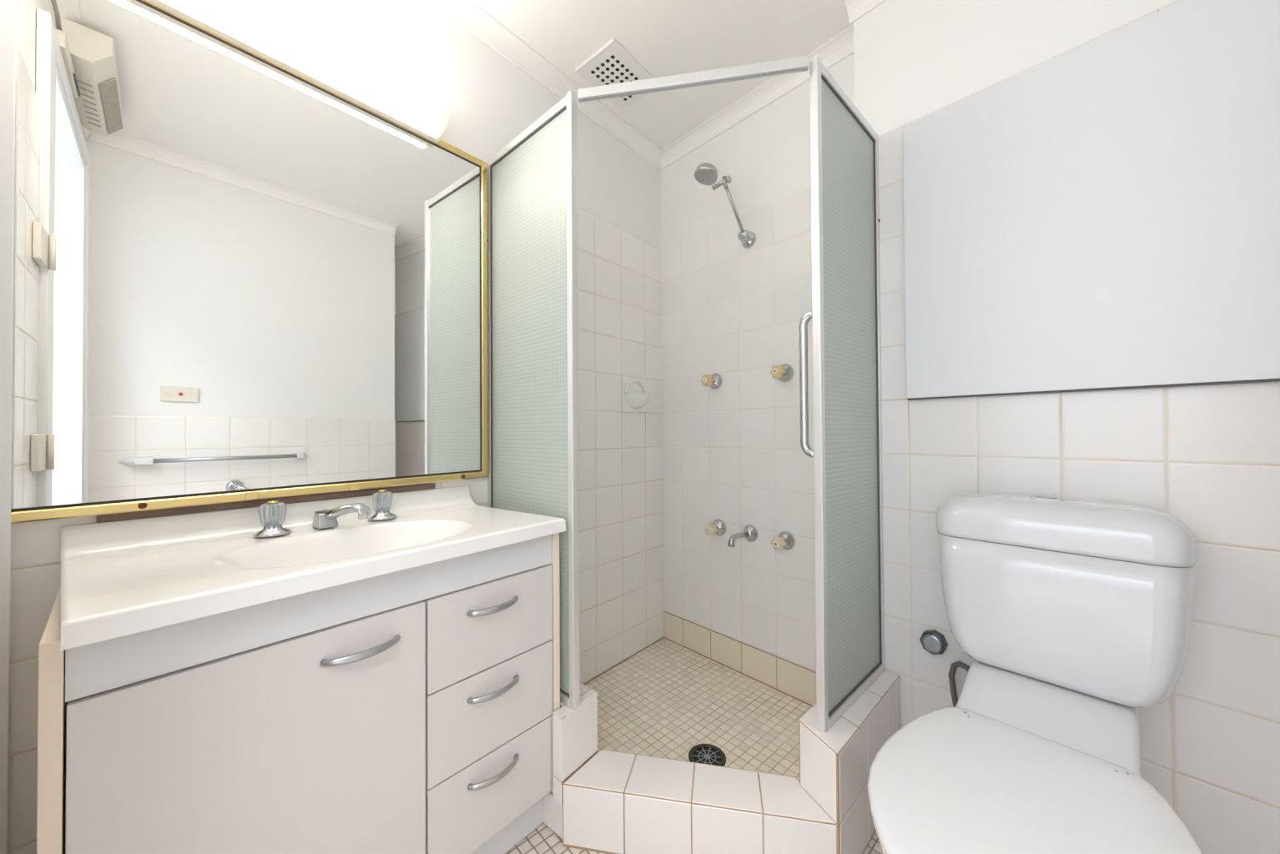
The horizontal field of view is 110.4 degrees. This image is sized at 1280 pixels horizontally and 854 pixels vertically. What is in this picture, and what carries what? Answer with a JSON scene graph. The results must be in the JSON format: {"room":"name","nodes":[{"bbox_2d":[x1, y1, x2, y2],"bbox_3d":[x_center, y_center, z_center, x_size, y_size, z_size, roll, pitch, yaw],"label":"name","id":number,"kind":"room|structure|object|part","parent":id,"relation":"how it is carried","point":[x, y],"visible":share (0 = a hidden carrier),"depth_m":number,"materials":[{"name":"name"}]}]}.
{"room":"bathroom","nodes":[
{"label":"bathroom","id":0,"kind":"room"},
{"bbox_2d":[7,0,664,853],"bbox_3d":[-0.538,-0.132,1.400,0.120,2.255,1.880,-1,-1,40],"label":"wall","id":1,"kind":"structure","parent":0,"point":[491,100],"depth_m":1.71,"materials":[{"name":"white paint"}]},
{"bbox_2d":[0,0,16,853],"bbox_3d":[-1.028,-0.109,0.703,0.035,2.200,0.044,-1,-1,40],"label":"trim","id":2,"kind":"structure","parent":1,"relation":"attached to","point":[7,7],"depth_m":0.70,"materials":[{"name":"white"}]},
{"bbox_2d":[10,0,488,524],"bbox_3d":[-0.747,-0.322,1.044,0.027,0.984,0.846,-1,-1,40],"label":"wall mirror","id":3,"kind":"object","parent":1,"relation":"attached to","point":[239,281],"visible":0.99,"depth_m":0.91,"materials":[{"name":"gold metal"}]},
{"bbox_2d":[146,0,449,142],"bbox_3d":[-0.761,-0.845,0.978,0.123,0.098,0.658,-1,-1,40],"label":"wall light","id":4,"kind":"object","parent":1,"relation":"attached to","point":[265,28],"visible":0.96,"depth_m":0.98,"materials":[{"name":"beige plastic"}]},
{"bbox_2d":[425,0,661,169],"bbox_3d":[-0.468,-1.234,1.387,0.050,0.050,1.780,-1,-1,40],"label":"trim","id":5,"kind":"structure","parent":1,"relation":"attached to","point":[466,13],"depth_m":1.52,"materials":[{"name":"white paint"}]},
{"bbox_2d":[583,637,664,685],"bbox_3d":[-0.148,0.965,1.742,0.003,0.004,0.796,-1,-1,40],"label":"trim","id":6,"kind":"structure","parent":1,"relation":"attached to","point":[597,676],"depth_m":1.83,"materials":[{"name":"tile"}]},
{"bbox_2d":[622,375,649,413],"bbox_3d":[-0.002,-0.140,1.887,0.065,0.150,0.149,-1,-1,40],"label":"soap dish","id":7,"kind":"object","parent":1,"relation":"attached to","point":[635,397],"visible":1,"depth_m":1.87,"materials":[{"name":"white ceramic"}]},
{"bbox_2d":[471,0,853,149],"bbox_3d":[0.335,-1.304,0.658,2.700,0.060,2.450,-1,-1,40],"label":"ceiling","id":8,"kind":"structure","parent":0,"point":[667,37],"depth_m":1.44,"materials":[{"name":"white paint"}]},
{"bbox_2d":[574,38,654,109],"bbox_3d":[-0.078,-1.254,1.597,0.190,0.011,0.250,-1,-1,40],"label":"ceiling vent","id":9,"kind":"object","parent":8,"relation":"in","point":[612,64],"visible":0.66,"depth_m":1.56,"materials":[{"name":"white plastic"}]},
{"bbox_2d":[504,638,883,853],"bbox_3d":[-0.340,0.995,0.126,3.520,0.090,2.400,0,-1,-43],"label":"floor","id":10,"kind":"structure","parent":0,"point":[667,699],"depth_m":1.48,"materials":[{"name":"tile"}]},
{"bbox_2d":[36,533,559,853],"bbox_3d":[-0.582,0.624,0.921,0.411,0.733,0.770,-1,-1,40],"label":"vanity cabinet","id":11,"kind":"object","parent":10,"relation":"on","point":[410,711],"visible":0.96,"depth_m":0.73,"materials":[{"name":"beige laminate"}]},
{"bbox_3d":[-0.837,0.622,0.644,0.383,0.733,0.018,-1,-1,40],"label":"panel","id":12,"kind":"part","parent":11,"relation":"part of","materials":[{"name":"beige laminate"}]},
{"bbox_3d":[-0.464,0.604,0.820,0.004,0.540,0.732,-1,-1,40],"label":"backing frame","id":13,"kind":"part","parent":11,"relation":"part of","materials":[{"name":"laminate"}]},
{"bbox_3d":[-0.553,0.611,0.695,0.018,0.552,0.423,-1,-1,40],"label":"door","id":14,"kind":"part","parent":11,"relation":"part of","materials":[{"name":"white laminate"}]},
{"bbox_2d":[60,485,565,650],"bbox_3d":[-0.578,0.251,0.919,0.432,0.161,0.777,-1,-1,40],"label":"basin","id":15,"kind":"object","parent":11,"relation":"in","point":[118,578],"visible":0.77,"depth_m":0.80,"materials":[{"name":"white ceramic"}]},
{"bbox_2d":[252,500,292,537],"bbox_3d":[-0.769,0.189,0.931,0.063,0.068,0.063,-1,-1,40],"label":"tap","id":16,"kind":"object","parent":15,"relation":"on","point":[272,514],"visible":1,"depth_m":0.92,"materials":[{"name":"silver metal"}]},
{"bbox_3d":[-0.769,0.183,0.931,0.043,0.047,0.043,0,-1,-27],"label":"knob","id":17,"kind":"part","parent":16,"relation":"part of","materials":[{"name":"clear plastic"}]},
{"bbox_2d":[312,503,371,529],"bbox_3d":[-0.670,0.197,0.990,0.136,0.054,0.052,-1,-1,17],"label":"spout","id":18,"kind":"object","parent":15,"relation":"on","point":[322,519],"visible":1,"depth_m":0.98,"materials":[{"name":"grey metal"}]},
{"bbox_3d":[-0.658,0.195,0.993,0.114,0.050,0.031,-1,-1,13],"label":"spout arm","id":19,"kind":"part","parent":18,"relation":"part of","materials":[{"name":"silver metal"}]},
{"bbox_2d":[367,489,397,520],"bbox_3d":[-0.636,0.190,1.099,0.063,0.068,0.063,-1,-1,40],"label":"tap","id":20,"kind":"object","parent":15,"relation":"on","point":[382,500],"visible":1,"depth_m":1.08,"materials":[{"name":"silver metal"}]},
{"bbox_3d":[-0.636,0.184,1.099,0.043,0.047,0.043,-1,-1,18],"label":"knob","id":21,"kind":"part","parent":20,"relation":"part of","materials":[{"name":"clear plastic"}]},
{"bbox_3d":[-0.471,0.385,0.762,0.030,0.014,0.123,-1,-1,40],"label":"handle","id":22,"kind":"part","parent":11,"relation":"part of","materials":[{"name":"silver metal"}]},
{"bbox_3d":[-0.317,0.427,0.976,0.018,0.180,0.300,-1,-1,40],"label":"drawer","id":23,"kind":"part","parent":11,"relation":"part of","materials":[{"name":"white laminate"}]},
{"bbox_3d":[-0.315,0.790,0.972,0.018,0.178,0.300,-1,-1,40],"label":"drawer","id":24,"kind":"part","parent":11,"relation":"part of","materials":[{"name":"white laminate"}]},
{"bbox_3d":[-0.316,0.609,0.974,0.018,0.178,0.300,-1,-1,40],"label":"drawer","id":25,"kind":"part","parent":11,"relation":"part of","materials":[{"name":"white laminate"}]},
{"bbox_3d":[-0.308,0.386,0.954,0.030,0.014,0.122,-1,-1,40],"label":"handle","id":26,"kind":"part","parent":11,"relation":"part of","materials":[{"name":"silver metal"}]},
{"bbox_3d":[-0.305,0.741,0.950,0.030,0.014,0.122,-1,-1,40],"label":"handle","id":27,"kind":"part","parent":11,"relation":"part of","materials":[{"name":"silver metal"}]},
{"bbox_3d":[-0.307,0.564,0.952,0.030,0.014,0.122,-1,-1,40],"label":"handle","id":28,"kind":"part","parent":11,"relation":"part of","materials":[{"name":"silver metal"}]},
{"bbox_3d":[-0.334,0.580,1.203,0.341,0.633,0.018,-1,-1,40],"label":"panel","id":29,"kind":"part","parent":11,"relation":"part of","materials":[{"name":"beige laminate"}]},
{"bbox_2d":[688,744,725,766],"bbox_3d":[0.195,0.957,1.289,0.108,0.005,0.108,-1,-1,40],"label":"floor drain","id":30,"kind":"object","parent":10,"relation":"on","point":[709,754],"visible":0.83,"depth_m":1.29,"materials":[{"name":"silver metal"}]},
{"bbox_2d":[542,670,900,853],"bbox_3d":[0.096,0.839,1.173,1.221,0.300,0.399,0,-1,7],"label":"shower curb","id":31,"kind":"object","parent":10,"relation":"on","point":[607,802],"visible":0.69,"depth_m":1.02,"materials":[{"name":"white tile"}]},
{"bbox_2d":[487,90,579,710],"bbox_3d":[-0.314,-0.071,1.241,0.424,1.526,0.024,-1,-1,43],"label":"screen","id":32,"kind":"object","parent":31,"relation":"on","point":[532,260],"visible":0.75,"depth_m":1.20,"materials":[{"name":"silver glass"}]},
{"bbox_3d":[-0.320,-0.820,1.252,0.388,0.029,0.018,-1,-1,43],"label":"rail","id":33,"kind":"part","parent":32,"relation":"part of","materials":[{"name":"silver metal"}]},
{"bbox_3d":[-0.310,0.681,1.234,0.388,0.020,0.022,-1,-1,43],"label":"rail","id":34,"kind":"part","parent":32,"relation":"part of","materials":[{"name":"silver metal"}]},
{"bbox_3d":[-0.167,-0.072,1.105,0.024,1.523,0.020,-1,-1,43],"label":"corner post","id":35,"kind":"part","parent":32,"relation":"part of","materials":[{"name":"silver metal"}]},
{"bbox_2d":[799,55,884,732],"bbox_3d":[0.531,-0.081,1.154,0.385,1.533,0.058,0,-1,-43],"label":"screen","id":36,"kind":"object","parent":31,"relation":"on","point":[844,314],"visible":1,"depth_m":1.11,"materials":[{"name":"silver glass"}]},
{"bbox_2d":[578,55,808,102],"bbox_3d":[0.117,-0.826,1.062,0.543,0.035,0.020,0,-1,9],"label":"header rail","id":37,"kind":"object","parent":36,"relation":"attached to","point":[798,64],"visible":1,"depth_m":1.05,"materials":[{"name":"silver metal"}]},
{"bbox_3d":[0.391,-0.100,1.037,0.019,0.343,0.036,0,-1,-43],"label":"grab handle","id":38,"kind":"part","parent":36,"relation":"part of","materials":[{"name":"silver metal"}]},
{"bbox_3d":[0.411,-0.082,1.018,0.024,1.533,0.020,0,-1,-43],"label":"corner post","id":39,"kind":"part","parent":36,"relation":"part of","materials":[{"name":"silver metal"}]},
{"bbox_3d":[0.539,-0.831,1.152,0.349,0.027,0.018,0,-1,-43],"label":"rail","id":40,"kind":"part","parent":36,"relation":"part of","materials":[{"name":"silver metal"}]},
{"bbox_3d":[0.543,-0.079,1.143,0.347,1.485,0.004,0,-1,-43],"label":"glass pane","id":41,"kind":"part","parent":36,"relation":"part of","materials":[{"name":"grey glass"}]},
{"bbox_3d":[0.548,0.675,1.134,0.349,0.020,0.022,0,-1,-43],"label":"rail","id":42,"kind":"part","parent":36,"relation":"part of","materials":[{"name":"silver metal"}]},
{"bbox_2d":[948,660,969,707],"bbox_3d":[0.797,0.778,1.086,0.024,0.404,0.069,0,-1,-33],"label":"hose","id":43,"kind":"object","parent":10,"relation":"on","point":[954,666],"visible":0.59,"depth_m":1.10,"materials":[{"name":"grey"}]},
{"bbox_2d":[867,493,1202,853],"bbox_3d":[0.645,0.563,0.732,0.786,0.833,0.389,0,-1,-43],"label":"toilet","id":44,"kind":"object","parent":10,"relation":"on","point":[1073,617],"visible":1,"depth_m":0.80,"materials":[{"name":"white ceramic"}]},
{"bbox_3d":[0.531,0.562,0.626,0.462,0.012,0.355,0,-1,-43],"label":"seat","id":45,"kind":"part","parent":44,"relation":"part of","materials":[{"name":"white plastic"}]},
{"bbox_3d":[0.531,0.547,0.626,0.469,0.017,0.360,0,-1,-43],"label":"seat lid","id":46,"kind":"part","parent":44,"relation":"part of","materials":[{"name":"white plastic"}]},
{"bbox_3d":[0.867,0.199,0.945,0.174,0.091,0.389,0,-1,-43],"label":"cistern lid","id":47,"kind":"part","parent":44,"relation":"part of","materials":[{"name":"white ceramic"}]},
{"bbox_2d":[660,53,854,672],"bbox_3d":[0.455,-0.134,1.773,0.120,2.255,0.920,0,-1,-43],"label":"wall","id":48,"kind":"structure","parent":0,"point":[733,454],"depth_m":1.74,"materials":[{"name":"white tile"}]},
{"bbox_2d":[700,372,722,389],"bbox_3d":[0.285,-0.189,1.812,0.074,0.068,0.068,0,-1,-43],"label":"tap","id":49,"kind":"object","parent":48,"relation":"attached to","point":[714,381],"visible":1,"depth_m":1.81,"materials":[{"name":"silver metal"}]},
{"bbox_3d":[0.274,-0.189,1.801,0.035,0.046,0.052,0,-1,-43],"label":"knob","id":50,"kind":"part","parent":49,"relation":"part of","materials":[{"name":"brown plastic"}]},
{"bbox_2d":[704,519,725,536],"bbox_3d":[0.298,0.411,1.795,0.074,0.068,0.068,0,-1,-43],"label":"tap","id":51,"kind":"object","parent":48,"relation":"attached to","point":[718,527],"visible":1,"depth_m":1.79,"materials":[{"name":"silver metal"}]},
{"bbox_3d":[0.286,0.411,1.784,0.035,0.046,0.052,0,-1,-43],"label":"knob","id":52,"kind":"part","parent":51,"relation":"part of","materials":[{"name":"beige plastic"}]},
{"bbox_2d":[694,162,755,248],"bbox_3d":[0.314,-0.833,1.683,0.213,0.281,0.149,0,-1,-43],"label":"shower","id":53,"kind":"object","parent":48,"relation":"attached to","point":[706,173],"visible":1,"depth_m":1.66,"materials":[{"name":"silver metal"}]},
{"bbox_3d":[0.353,-0.815,1.661,0.124,0.163,0.012,0,-1,-41],"label":"arm","id":54,"kind":"part","parent":53,"relation":"part of","materials":[{"name":"silver metal"}]},
{"bbox_2d":[664,612,816,705],"bbox_3d":[0.416,0.903,1.719,0.002,0.119,0.896,0,-1,-43],"label":"baseboard","id":55,"kind":"structure","parent":48,"relation":"attached to","point":[798,682],"depth_m":1.73,"materials":[{"name":"tile"}]},
{"bbox_2d":[727,524,758,547],"bbox_3d":[0.375,0.409,1.665,0.140,0.066,0.066,0,-1,-43],"label":"spout","id":56,"kind":"object","parent":48,"relation":"attached to","point":[749,532],"visible":1,"depth_m":1.69,"materials":[{"name":"silver metal"}]},
{"bbox_2d":[660,24,853,169],"bbox_3d":[0.394,-1.236,1.733,0.050,0.050,0.905,0,-1,-43],"label":"trim","id":57,"kind":"structure","parent":48,"relation":"attached to","point":[840,47],"depth_m":1.69,"materials":[{"name":"white paint"}]},
{"bbox_2d":[770,363,794,382],"bbox_3d":[0.499,-0.196,1.583,0.074,0.068,0.068,0,-1,-43],"label":"tap","id":58,"kind":"object","parent":48,"relation":"attached to","point":[784,372],"visible":1,"depth_m":1.58,"materials":[{"name":"silver metal"}]},
{"bbox_3d":[0.487,-0.196,1.572,0.035,0.046,0.052,0,-1,-43],"label":"knob","id":59,"kind":"part","parent":58,"relation":"part of","materials":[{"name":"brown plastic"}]},
{"bbox_2d":[771,531,795,550],"bbox_3d":[0.500,0.409,1.578,0.074,0.068,0.068,0,-1,-43],"label":"tap","id":60,"kind":"object","parent":48,"relation":"attached to","point":[785,541],"visible":1,"depth_m":1.57,"materials":[{"name":"silver metal"}]},
{"bbox_3d":[0.489,0.409,1.567,0.035,0.046,0.052,0,-1,-43],"label":"knob","id":61,"kind":"part","parent":60,"relation":"part of","materials":[{"name":"beige plastic"}]},
{"bbox_2d":[853,0,1279,853],"bbox_3d":[1.197,-0.149,0.893,0.232,2.255,1.400,0,-1,-43],"label":"wall","id":62,"kind":"structure","parent":0,"point":[1207,457],"depth_m":0.97,"materials":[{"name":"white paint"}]},
{"bbox_2d":[843,0,886,25],"bbox_3d":[1.059,-1.250,0.853,0.050,0.050,1.300,0,-1,-43],"label":"trim","id":63,"kind":"structure","parent":62,"relation":"attached to","point":[856,9],"depth_m":1.31,"materials":[{"name":"white paint"}]},
{"bbox_2d":[919,629,947,655],"bbox_3d":[0.766,0.563,1.161,0.028,0.060,0.060,0,-1,-43],"label":"water valve","id":64,"kind":"object","parent":62,"relation":"attached to","point":[932,641],"visible":1,"depth_m":1.15,"materials":[{"name":"silver metal"}]},
{"bbox_2d":[902,0,1279,398],"bbox_3d":[1.100,-0.456,0.815,0.016,0.742,1.099,0,-1,-43],"label":"board","id":65,"kind":"object","parent":62,"relation":"attached to","point":[1105,213],"visible":1,"depth_m":0.93,"materials":[{"name":"white"}]},
{"bbox_2d":[907,378,1279,400],"bbox_3d":[1.103,-0.082,0.813,0.012,0.004,1.093,0,-1,-43],"label":"trim","id":66,"kind":"structure","parent":62,"relation":"attached to","point":[1277,380],"depth_m":0.93,"materials":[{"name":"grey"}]}
]}

